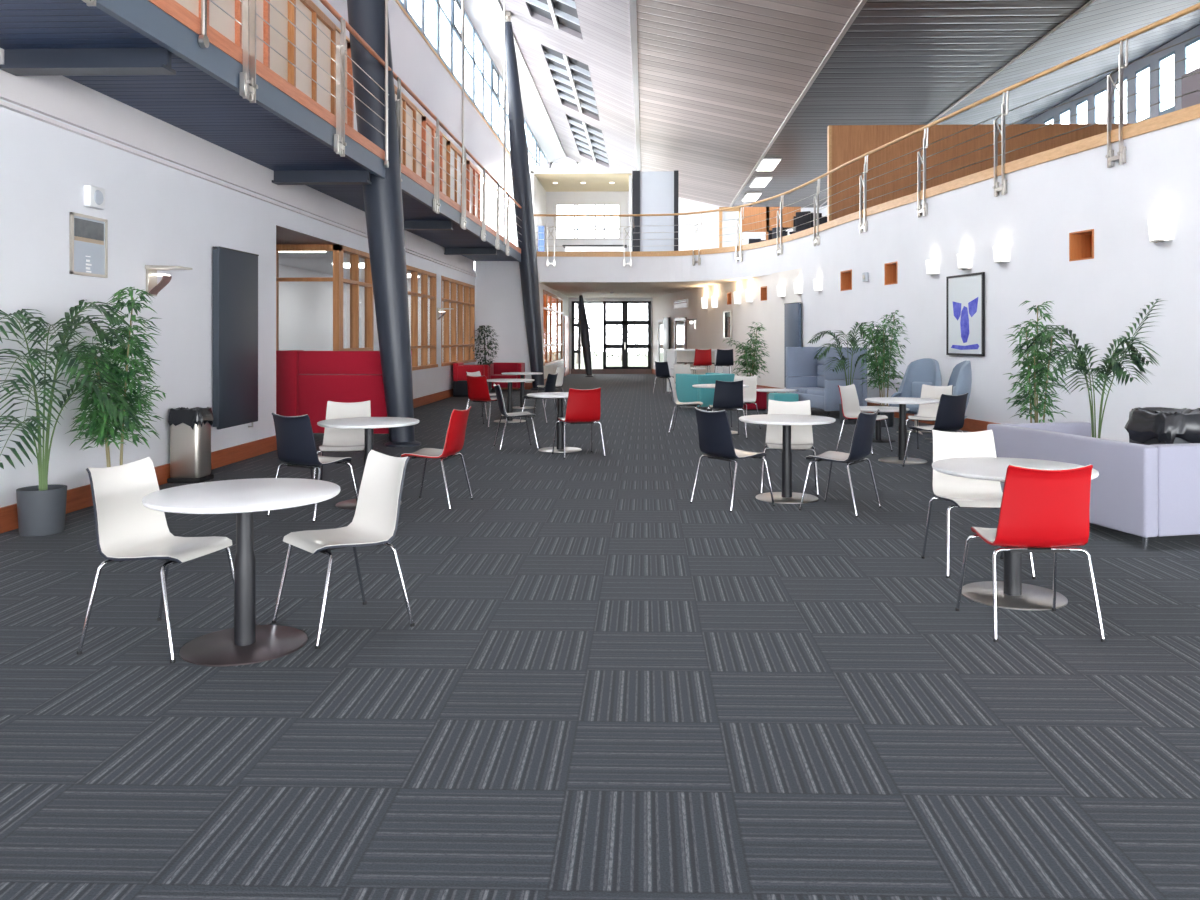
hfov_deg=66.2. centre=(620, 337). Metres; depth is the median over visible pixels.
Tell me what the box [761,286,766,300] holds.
wall niche
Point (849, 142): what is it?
wall
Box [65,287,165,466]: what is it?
potted plant
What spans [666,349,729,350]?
countertop
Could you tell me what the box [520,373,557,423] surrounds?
shell chair
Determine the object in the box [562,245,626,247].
countertop
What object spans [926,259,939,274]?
wall lamp
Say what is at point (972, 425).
baseboard
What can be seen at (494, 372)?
sofa
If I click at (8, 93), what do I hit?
trim ledge
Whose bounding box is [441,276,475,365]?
window
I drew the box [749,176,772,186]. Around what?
ceiling light
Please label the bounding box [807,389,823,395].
seat cushion
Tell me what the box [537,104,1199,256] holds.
trim
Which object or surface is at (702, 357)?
bar stool
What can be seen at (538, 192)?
wall
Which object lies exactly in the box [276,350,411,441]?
sofa
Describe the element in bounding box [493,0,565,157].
trim
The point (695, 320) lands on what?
wall uplighter
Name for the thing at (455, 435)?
shell chair
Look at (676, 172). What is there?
wall
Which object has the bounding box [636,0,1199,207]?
ceiling
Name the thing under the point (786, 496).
round table
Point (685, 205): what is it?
wall
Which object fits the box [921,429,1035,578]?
shell chair
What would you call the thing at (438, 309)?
wall lamp
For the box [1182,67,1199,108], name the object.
wall
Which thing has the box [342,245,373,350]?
window
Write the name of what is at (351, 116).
door
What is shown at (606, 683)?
floor
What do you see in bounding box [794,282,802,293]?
wall lamp
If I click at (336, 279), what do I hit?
window
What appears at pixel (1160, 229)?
wall lamp
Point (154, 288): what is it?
shade
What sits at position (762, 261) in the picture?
balcony edge
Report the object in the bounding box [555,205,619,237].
window
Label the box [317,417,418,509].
round table
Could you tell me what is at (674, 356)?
bar table
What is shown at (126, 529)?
shell chair
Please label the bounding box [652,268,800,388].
wall
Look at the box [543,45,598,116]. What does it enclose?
window
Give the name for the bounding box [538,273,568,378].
wall
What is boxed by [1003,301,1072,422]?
bamboo
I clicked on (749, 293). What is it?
wall lamp
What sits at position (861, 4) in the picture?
trim
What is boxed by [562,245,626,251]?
reception desk
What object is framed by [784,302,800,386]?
door
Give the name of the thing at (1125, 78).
window
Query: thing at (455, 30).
window
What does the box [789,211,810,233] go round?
office chair
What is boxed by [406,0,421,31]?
window
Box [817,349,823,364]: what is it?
cushion
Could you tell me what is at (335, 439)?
shell chair
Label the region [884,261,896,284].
wall niche
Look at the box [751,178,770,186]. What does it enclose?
diffuser
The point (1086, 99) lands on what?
window
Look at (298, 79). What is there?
window
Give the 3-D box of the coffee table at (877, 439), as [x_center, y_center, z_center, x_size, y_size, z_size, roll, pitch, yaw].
[3.706,1.245,13.250,0.860,0.470,0.860,0,0,2]
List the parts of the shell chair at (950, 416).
leg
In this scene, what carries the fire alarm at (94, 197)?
attached to the wall at (155, 213)
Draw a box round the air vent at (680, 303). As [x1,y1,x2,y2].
[674,299,687,308]
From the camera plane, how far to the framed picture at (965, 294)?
14.67 m
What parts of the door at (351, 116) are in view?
frame, pane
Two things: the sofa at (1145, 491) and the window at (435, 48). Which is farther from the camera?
the window at (435, 48)
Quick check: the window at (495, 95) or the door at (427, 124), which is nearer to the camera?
the door at (427, 124)
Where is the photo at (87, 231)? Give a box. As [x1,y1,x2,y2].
[74,218,103,244]
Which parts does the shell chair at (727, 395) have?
leg, leg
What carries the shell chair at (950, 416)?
on the floor at (606, 683)
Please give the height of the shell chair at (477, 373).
0.865 m
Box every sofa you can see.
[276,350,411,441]
[488,363,524,390]
[676,373,734,409]
[786,347,866,416]
[987,422,1199,548]
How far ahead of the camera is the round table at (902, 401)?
11.03 m
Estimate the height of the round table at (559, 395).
0.740 m
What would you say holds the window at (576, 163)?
in the wall at (685, 205)
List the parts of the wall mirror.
glass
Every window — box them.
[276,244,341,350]
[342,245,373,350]
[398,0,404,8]
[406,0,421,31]
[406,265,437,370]
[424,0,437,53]
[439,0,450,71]
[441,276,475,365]
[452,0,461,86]
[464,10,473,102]
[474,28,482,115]
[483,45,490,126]
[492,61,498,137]
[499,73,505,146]
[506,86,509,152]
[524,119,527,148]
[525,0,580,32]
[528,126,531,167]
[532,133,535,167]
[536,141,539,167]
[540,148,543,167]
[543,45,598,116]
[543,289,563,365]
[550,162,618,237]
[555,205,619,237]
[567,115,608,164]
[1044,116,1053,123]
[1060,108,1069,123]
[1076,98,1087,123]
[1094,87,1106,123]
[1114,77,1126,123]
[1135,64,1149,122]
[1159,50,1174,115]
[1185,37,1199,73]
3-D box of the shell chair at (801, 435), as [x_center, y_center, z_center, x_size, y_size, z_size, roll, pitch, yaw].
[1.636,1.047,8.937,0.547,0.865,0.562,0,0,10]
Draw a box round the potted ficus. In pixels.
[470,325,498,392]
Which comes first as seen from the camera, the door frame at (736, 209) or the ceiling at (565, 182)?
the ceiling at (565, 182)
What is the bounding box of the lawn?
[575,352,647,368]
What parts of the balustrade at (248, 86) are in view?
post, post, post, post, handrail, post, post, post, post, post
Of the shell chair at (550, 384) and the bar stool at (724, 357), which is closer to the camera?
the shell chair at (550, 384)
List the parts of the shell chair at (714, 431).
leg, leg, leg, seat frame, leg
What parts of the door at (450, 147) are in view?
pane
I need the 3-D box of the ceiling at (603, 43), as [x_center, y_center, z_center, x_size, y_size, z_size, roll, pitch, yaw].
[-1.705,-8.665,19.301,3.820,1.950,56.500,0,0,2]
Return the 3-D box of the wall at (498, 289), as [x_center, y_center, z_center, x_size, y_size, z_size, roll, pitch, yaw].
[-3.332,-0.395,26.516,1.750,3.750,0.001,0,0,2]
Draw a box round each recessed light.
[279,251,325,251]
[332,263,364,267]
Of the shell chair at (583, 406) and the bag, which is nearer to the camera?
the bag
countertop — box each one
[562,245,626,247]
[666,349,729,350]
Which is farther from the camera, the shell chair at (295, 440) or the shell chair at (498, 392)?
the shell chair at (498, 392)
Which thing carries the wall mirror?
attached to the wall at (708, 334)
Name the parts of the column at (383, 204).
plate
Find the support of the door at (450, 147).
in the wall at (63, 91)
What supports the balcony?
attached to the wall at (63, 91)
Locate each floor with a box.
[0,374,1199,899]
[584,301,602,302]
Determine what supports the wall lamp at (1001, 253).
attached to the wall at (1096, 299)
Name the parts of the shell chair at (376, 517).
leg, leg, seat frame, leg, leg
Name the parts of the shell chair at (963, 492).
leg, leg, leg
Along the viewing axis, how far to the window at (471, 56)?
26.37 m
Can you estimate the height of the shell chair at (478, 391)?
0.865 m
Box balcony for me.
[0,0,520,261]
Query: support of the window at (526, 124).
in the wall at (63, 91)
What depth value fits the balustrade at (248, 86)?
10.54 m
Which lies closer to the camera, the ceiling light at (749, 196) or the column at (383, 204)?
the column at (383, 204)
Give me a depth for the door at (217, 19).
11.06 m
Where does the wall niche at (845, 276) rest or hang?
attached to the wall at (1096, 299)
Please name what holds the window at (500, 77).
in the wall at (63, 91)
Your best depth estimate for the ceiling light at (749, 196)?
43.02 m
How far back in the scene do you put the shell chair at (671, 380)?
14.52 m
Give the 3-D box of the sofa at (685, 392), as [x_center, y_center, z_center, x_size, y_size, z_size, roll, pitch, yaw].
[1.748,1.110,19.100,0.950,0.740,0.800,0,0,-37]
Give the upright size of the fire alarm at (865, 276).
0.180 m
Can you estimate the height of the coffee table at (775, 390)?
0.470 m
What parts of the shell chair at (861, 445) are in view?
leg, leg, seat frame, leg, leg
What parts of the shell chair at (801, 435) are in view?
leg, leg, leg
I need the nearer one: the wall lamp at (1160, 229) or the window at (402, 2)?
the wall lamp at (1160, 229)
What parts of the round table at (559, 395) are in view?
plate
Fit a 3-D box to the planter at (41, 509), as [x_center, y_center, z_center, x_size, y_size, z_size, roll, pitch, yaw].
[-4.404,1.310,6.998,0.330,0.340,0.330,0,0,2]
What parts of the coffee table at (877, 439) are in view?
plate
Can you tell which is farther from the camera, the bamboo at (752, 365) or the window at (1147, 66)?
the window at (1147, 66)
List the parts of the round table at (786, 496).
plate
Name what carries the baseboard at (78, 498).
attached to the wall at (155, 213)
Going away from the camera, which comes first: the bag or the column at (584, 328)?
the bag
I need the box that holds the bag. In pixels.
[1124,407,1199,444]
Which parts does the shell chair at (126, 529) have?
leg, seat frame, leg, leg, leg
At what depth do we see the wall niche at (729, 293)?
27.61 m
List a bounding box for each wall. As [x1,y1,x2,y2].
[0,0,548,269]
[0,99,474,507]
[279,264,463,365]
[475,261,531,382]
[530,168,631,251]
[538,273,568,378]
[544,293,558,362]
[546,191,628,251]
[549,156,826,250]
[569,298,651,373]
[632,171,639,251]
[640,171,673,250]
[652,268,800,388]
[674,170,678,250]
[801,118,1199,441]
[832,124,1130,219]
[1025,25,1199,123]
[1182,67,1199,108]
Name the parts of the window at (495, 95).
sash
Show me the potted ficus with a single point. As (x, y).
(481, 328)
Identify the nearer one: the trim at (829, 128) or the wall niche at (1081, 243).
the wall niche at (1081, 243)
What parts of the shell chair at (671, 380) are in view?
leg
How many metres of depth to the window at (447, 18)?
23.35 m
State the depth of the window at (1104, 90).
28.98 m
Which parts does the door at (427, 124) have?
pane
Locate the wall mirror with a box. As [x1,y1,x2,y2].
[723,310,731,338]
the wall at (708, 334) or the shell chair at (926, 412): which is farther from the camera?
the wall at (708, 334)
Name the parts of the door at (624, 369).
frame, frame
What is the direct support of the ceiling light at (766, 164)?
attached to the ceiling at (718, 80)
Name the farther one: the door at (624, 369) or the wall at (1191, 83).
the door at (624, 369)
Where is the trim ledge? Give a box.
[0,82,476,276]
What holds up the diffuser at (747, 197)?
attached to the ceiling light at (749, 196)
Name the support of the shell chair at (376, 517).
on the floor at (606, 683)
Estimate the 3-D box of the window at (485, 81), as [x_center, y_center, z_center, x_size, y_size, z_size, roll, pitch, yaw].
[-4.209,-7.855,28.840,0.055,2.230,1.360,0,0,2]
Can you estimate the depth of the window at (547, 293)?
30.94 m
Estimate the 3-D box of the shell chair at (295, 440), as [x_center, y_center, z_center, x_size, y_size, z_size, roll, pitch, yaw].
[-2.586,1.047,7.725,0.547,0.865,0.562,0,0,28]
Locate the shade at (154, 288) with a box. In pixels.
[149,275,171,294]
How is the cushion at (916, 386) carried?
on the armchair at (926, 371)
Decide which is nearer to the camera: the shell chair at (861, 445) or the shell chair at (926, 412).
the shell chair at (861, 445)
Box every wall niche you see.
[727,292,730,304]
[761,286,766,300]
[840,269,851,290]
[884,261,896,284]
[1069,229,1093,260]
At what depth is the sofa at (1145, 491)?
6.53 m
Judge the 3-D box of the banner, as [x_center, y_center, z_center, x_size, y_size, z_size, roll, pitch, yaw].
[-2.693,-3.130,31.081,0.240,1.360,0.200,0,0,2]
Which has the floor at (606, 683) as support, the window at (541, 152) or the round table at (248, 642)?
the round table at (248, 642)
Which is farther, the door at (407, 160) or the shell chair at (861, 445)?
the door at (407, 160)
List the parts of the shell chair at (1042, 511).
leg, leg, seat frame, leg, leg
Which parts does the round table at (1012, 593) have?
plate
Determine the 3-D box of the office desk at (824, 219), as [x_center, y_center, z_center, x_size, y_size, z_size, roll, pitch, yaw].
[5.664,-2.985,27.000,1.500,1.070,0.750,0,0,-4]
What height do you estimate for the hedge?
2.940 m
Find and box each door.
[199,0,269,67]
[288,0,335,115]
[347,43,357,131]
[394,85,415,172]
[422,116,442,192]
[446,141,461,205]
[466,161,480,219]
[571,301,651,373]
[658,319,662,361]
[674,317,686,364]
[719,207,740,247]
[784,302,800,386]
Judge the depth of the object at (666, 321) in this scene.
34.56 m
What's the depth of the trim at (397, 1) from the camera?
23.32 m
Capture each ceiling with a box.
[279,251,429,278]
[460,0,562,162]
[499,0,636,170]
[534,174,631,191]
[540,276,759,297]
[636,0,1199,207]
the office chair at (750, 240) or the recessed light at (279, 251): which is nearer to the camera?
the recessed light at (279, 251)
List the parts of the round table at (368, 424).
plate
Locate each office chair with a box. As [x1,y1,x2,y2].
[749,239,760,243]
[772,227,782,238]
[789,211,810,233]
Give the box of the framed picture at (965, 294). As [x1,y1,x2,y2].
[946,272,984,355]
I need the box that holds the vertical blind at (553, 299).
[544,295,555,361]
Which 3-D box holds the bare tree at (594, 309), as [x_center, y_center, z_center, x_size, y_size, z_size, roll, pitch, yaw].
[-2.943,-1.857,57.880,3.787,7.008,4.529,0,0,-43]
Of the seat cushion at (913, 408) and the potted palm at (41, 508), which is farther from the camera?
the seat cushion at (913, 408)
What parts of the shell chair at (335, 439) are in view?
leg, leg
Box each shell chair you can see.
[77,457,233,662]
[267,413,357,521]
[272,450,413,648]
[313,400,370,479]
[401,406,472,509]
[466,371,495,419]
[466,375,507,427]
[493,383,538,450]
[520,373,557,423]
[536,367,566,407]
[552,388,605,458]
[653,361,673,393]
[668,377,702,433]
[671,364,690,400]
[690,407,774,511]
[707,380,747,438]
[730,375,760,428]
[760,399,818,495]
[799,409,880,516]
[836,384,892,454]
[902,393,968,466]
[906,384,952,448]
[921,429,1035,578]
[955,464,1105,641]
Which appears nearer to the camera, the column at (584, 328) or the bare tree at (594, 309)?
the column at (584, 328)
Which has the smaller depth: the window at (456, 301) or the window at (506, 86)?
the window at (456, 301)
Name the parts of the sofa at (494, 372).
arm, seat, arm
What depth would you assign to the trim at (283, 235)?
13.87 m
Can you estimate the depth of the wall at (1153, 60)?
26.54 m
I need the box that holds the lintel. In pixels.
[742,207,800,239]
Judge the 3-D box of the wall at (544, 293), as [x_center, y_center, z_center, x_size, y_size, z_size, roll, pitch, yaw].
[-3.389,-0.220,32.350,1.930,3.400,11.500,0,0,2]
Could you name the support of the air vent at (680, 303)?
in the wall at (708, 334)
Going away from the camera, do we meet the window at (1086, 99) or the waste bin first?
the waste bin
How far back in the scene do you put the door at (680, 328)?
32.69 m
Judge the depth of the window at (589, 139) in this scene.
40.93 m
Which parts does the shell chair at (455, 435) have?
leg, seat frame, leg, leg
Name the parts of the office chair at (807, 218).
backrest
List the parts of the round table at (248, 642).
plate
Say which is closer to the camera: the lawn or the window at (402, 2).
the window at (402, 2)
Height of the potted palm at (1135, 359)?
1.880 m
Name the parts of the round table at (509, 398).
plate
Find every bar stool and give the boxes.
[693,349,711,373]
[714,349,733,373]
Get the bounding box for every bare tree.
[575,303,602,363]
[590,303,647,360]
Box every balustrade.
[82,0,521,255]
[534,3,1199,266]
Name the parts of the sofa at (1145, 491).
arm, leg, arm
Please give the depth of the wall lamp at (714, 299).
28.56 m
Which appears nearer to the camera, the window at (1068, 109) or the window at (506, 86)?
the window at (1068, 109)
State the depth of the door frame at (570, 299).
38.05 m
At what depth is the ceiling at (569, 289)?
30.39 m
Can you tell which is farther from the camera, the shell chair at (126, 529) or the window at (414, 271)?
the window at (414, 271)
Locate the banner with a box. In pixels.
[538,225,543,250]
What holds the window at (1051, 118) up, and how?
in the wall at (1153, 60)
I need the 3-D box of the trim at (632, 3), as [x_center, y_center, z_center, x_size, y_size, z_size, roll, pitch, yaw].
[0.224,-7.670,19.251,0.160,0.100,56.500,0,0,2]
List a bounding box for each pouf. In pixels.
[742,387,766,409]
[769,393,798,401]
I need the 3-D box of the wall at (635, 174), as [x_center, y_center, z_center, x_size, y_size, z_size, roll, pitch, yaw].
[0.536,-4.135,32.197,0.261,3.370,0.400,0,0,2]
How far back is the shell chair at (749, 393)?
15.08 m
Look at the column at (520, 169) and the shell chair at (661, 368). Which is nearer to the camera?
the shell chair at (661, 368)
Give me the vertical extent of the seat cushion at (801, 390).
0.100 m
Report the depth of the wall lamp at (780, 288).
23.25 m
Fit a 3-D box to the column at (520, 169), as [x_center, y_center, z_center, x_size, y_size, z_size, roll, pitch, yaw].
[-2.717,-3.940,26.309,1.230,10.868,0.545,0,0,2]
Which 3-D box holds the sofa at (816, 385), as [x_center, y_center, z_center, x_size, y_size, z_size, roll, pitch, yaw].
[3.990,0.831,18.003,0.860,1.298,1.700,0,0,-16]
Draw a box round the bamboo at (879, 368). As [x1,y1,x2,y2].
[855,310,909,426]
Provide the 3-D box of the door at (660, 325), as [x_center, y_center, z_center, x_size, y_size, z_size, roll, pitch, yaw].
[1.551,0.380,35.890,0.115,2.200,1.176,0,0,-9]
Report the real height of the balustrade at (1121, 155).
1.570 m
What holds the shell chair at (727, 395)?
on the floor at (606, 683)
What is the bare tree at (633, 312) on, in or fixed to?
on the lawn
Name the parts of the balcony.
hanger rod, hanger rod, hanger rod, hanger rod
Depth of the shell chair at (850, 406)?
12.11 m
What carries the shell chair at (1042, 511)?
on the floor at (606, 683)
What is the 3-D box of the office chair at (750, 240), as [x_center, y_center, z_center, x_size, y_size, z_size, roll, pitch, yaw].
[4.693,-3.006,32.608,0.522,1.077,0.546,0,0,15]
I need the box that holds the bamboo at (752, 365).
[727,323,769,376]
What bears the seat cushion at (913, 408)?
on the armchair at (926, 371)
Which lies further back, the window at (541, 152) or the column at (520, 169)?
the window at (541, 152)
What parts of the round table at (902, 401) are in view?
plate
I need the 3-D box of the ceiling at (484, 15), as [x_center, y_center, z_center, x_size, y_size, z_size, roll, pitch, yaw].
[-4.054,-9.330,19.363,0.880,0.620,56.500,0,0,2]
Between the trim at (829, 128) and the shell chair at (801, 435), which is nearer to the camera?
the shell chair at (801, 435)
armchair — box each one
[453,362,488,396]
[889,358,941,434]
[917,361,971,442]
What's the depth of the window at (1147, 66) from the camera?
26.63 m
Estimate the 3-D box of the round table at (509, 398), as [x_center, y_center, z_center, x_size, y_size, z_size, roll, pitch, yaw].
[-1.974,1.110,16.350,0.880,0.740,0.880,0,0,2]
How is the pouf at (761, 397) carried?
on the floor at (606, 683)
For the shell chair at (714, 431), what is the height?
0.865 m
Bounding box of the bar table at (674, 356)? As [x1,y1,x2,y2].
[666,349,730,391]
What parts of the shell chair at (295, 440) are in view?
leg, leg, seat frame, leg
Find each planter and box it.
[16,484,66,536]
[874,405,893,426]
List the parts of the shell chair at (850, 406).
leg, leg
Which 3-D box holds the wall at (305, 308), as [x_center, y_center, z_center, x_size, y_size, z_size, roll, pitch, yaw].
[-6.278,-0.170,20.771,3.560,3.300,12.000,0,0,2]
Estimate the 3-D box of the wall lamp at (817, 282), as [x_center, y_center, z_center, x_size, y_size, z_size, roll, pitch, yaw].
[4.476,-1.206,21.026,0.148,0.265,0.330,0,0,-8]
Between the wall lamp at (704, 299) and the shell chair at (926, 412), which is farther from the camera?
the wall lamp at (704, 299)
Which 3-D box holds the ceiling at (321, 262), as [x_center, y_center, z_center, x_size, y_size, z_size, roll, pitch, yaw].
[-6.312,-1.770,19.472,3.560,0.100,14.600,0,0,2]
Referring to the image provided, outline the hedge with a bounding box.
[575,325,647,357]
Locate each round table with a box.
[142,478,339,665]
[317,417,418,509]
[487,379,534,422]
[501,372,542,408]
[527,392,581,452]
[670,367,704,369]
[692,384,748,433]
[739,414,835,503]
[865,397,939,463]
[932,457,1098,610]
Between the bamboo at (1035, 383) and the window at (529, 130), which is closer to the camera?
the bamboo at (1035, 383)
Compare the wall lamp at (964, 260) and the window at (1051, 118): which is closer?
the wall lamp at (964, 260)
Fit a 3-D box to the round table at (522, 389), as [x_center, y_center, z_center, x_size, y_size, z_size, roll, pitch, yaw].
[-2.091,1.110,19.500,0.880,0.740,0.880,0,0,2]
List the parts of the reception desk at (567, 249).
panel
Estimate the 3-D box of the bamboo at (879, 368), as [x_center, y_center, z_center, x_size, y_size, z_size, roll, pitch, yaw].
[4.402,0.506,15.419,0.915,1.949,0.917,0,0,39]
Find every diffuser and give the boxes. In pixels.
[743,194,760,200]
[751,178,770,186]
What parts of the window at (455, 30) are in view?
sash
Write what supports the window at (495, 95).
in the wall at (63, 91)
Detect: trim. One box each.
[276,225,335,243]
[311,0,513,206]
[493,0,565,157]
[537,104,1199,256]
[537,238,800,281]
[629,0,640,170]
[729,0,1095,206]
[827,125,831,221]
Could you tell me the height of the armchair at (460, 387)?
0.840 m
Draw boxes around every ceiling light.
[741,192,761,200]
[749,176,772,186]
[755,158,781,170]
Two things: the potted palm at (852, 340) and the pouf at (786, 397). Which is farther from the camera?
the pouf at (786, 397)
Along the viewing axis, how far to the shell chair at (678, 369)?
21.83 m
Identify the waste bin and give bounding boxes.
[167,407,213,482]
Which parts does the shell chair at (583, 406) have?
leg, leg, seat frame, leg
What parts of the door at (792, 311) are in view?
panel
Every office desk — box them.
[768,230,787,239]
[786,216,826,234]
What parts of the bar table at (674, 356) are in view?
panel, panel, panel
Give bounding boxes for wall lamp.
[145,265,191,295]
[437,308,452,319]
[701,297,707,308]
[711,296,717,307]
[734,292,740,304]
[746,290,752,302]
[777,285,784,296]
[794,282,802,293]
[813,279,821,290]
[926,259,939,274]
[957,253,971,269]
[993,245,1010,262]
[1148,218,1173,242]
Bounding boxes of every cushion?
[490,374,516,378]
[790,387,823,393]
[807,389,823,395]
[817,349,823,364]
[891,404,918,412]
[912,382,933,397]
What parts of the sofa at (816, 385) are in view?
panel, seat, panel, panel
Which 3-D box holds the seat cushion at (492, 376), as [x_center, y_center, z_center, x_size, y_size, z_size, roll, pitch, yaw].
[-3.246,1.090,25.784,0.740,0.110,0.660,0,0,2]
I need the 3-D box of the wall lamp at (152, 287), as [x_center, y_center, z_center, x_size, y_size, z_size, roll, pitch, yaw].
[-4.483,-0.564,9.104,0.360,0.297,0.260,0,0,2]
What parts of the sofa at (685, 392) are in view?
arm, backrest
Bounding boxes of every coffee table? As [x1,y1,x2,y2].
[757,388,797,413]
[860,406,909,442]
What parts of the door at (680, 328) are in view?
pane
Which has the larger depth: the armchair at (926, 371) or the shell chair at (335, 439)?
the armchair at (926, 371)
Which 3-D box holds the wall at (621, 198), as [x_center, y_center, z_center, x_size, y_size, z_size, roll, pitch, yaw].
[-1.293,-4.135,36.096,3.529,3.370,0.100,0,0,2]
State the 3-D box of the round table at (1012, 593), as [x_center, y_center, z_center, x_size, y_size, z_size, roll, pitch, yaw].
[2.248,1.110,5.280,0.880,0.740,0.880,0,0,2]
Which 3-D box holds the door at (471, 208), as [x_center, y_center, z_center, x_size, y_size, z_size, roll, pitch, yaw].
[-4.226,-3.695,26.380,0.090,2.450,1.720,0,0,2]
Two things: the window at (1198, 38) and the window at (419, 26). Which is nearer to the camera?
the window at (419, 26)
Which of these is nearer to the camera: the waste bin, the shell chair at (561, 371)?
the waste bin
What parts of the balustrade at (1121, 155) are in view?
post, post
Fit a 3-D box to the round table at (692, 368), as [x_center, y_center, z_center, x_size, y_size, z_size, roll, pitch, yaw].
[1.642,1.110,22.700,0.880,0.740,0.880,0,0,2]
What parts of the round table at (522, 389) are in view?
plate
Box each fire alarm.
[84,185,104,209]
[862,272,868,281]
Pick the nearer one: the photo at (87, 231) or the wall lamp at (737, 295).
the photo at (87, 231)
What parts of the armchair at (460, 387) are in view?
backrest, arm, arm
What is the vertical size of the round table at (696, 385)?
0.740 m
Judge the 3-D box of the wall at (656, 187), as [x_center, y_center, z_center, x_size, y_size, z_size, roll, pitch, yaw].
[1.278,-4.125,33.003,1.182,3.350,1.950,0,0,2]
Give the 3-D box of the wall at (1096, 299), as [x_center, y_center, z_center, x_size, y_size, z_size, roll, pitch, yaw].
[7.457,-0.485,6.453,0.599,3.930,32.208,0,0,-12]
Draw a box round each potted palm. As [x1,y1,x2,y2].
[0,300,141,536]
[807,322,875,423]
[1023,299,1164,437]
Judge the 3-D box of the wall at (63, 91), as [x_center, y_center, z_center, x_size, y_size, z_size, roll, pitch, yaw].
[-4.609,-5.470,19.377,0.370,7.300,56.500,0,0,2]
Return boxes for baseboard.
[0,316,569,533]
[652,369,999,431]
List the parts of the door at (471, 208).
pane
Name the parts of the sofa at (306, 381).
corner panel, panel, panel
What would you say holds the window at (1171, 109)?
in the wall at (1153, 60)
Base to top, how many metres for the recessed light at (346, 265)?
0.030 m
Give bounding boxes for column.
[347,0,420,446]
[505,10,544,389]
[579,295,593,376]
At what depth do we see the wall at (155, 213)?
8.73 m
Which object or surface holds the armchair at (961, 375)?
on the floor at (606, 683)
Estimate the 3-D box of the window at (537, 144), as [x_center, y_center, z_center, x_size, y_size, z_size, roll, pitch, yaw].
[-3.843,-7.855,42.515,0.070,2.230,1.360,0,0,2]
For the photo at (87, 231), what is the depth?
8.08 m
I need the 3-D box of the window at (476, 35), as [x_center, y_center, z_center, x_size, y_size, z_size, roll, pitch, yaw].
[-4.249,-7.855,27.321,0.055,2.230,1.360,0,0,2]
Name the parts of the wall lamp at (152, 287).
plate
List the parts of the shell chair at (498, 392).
leg, leg, leg, leg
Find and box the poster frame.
[69,212,107,277]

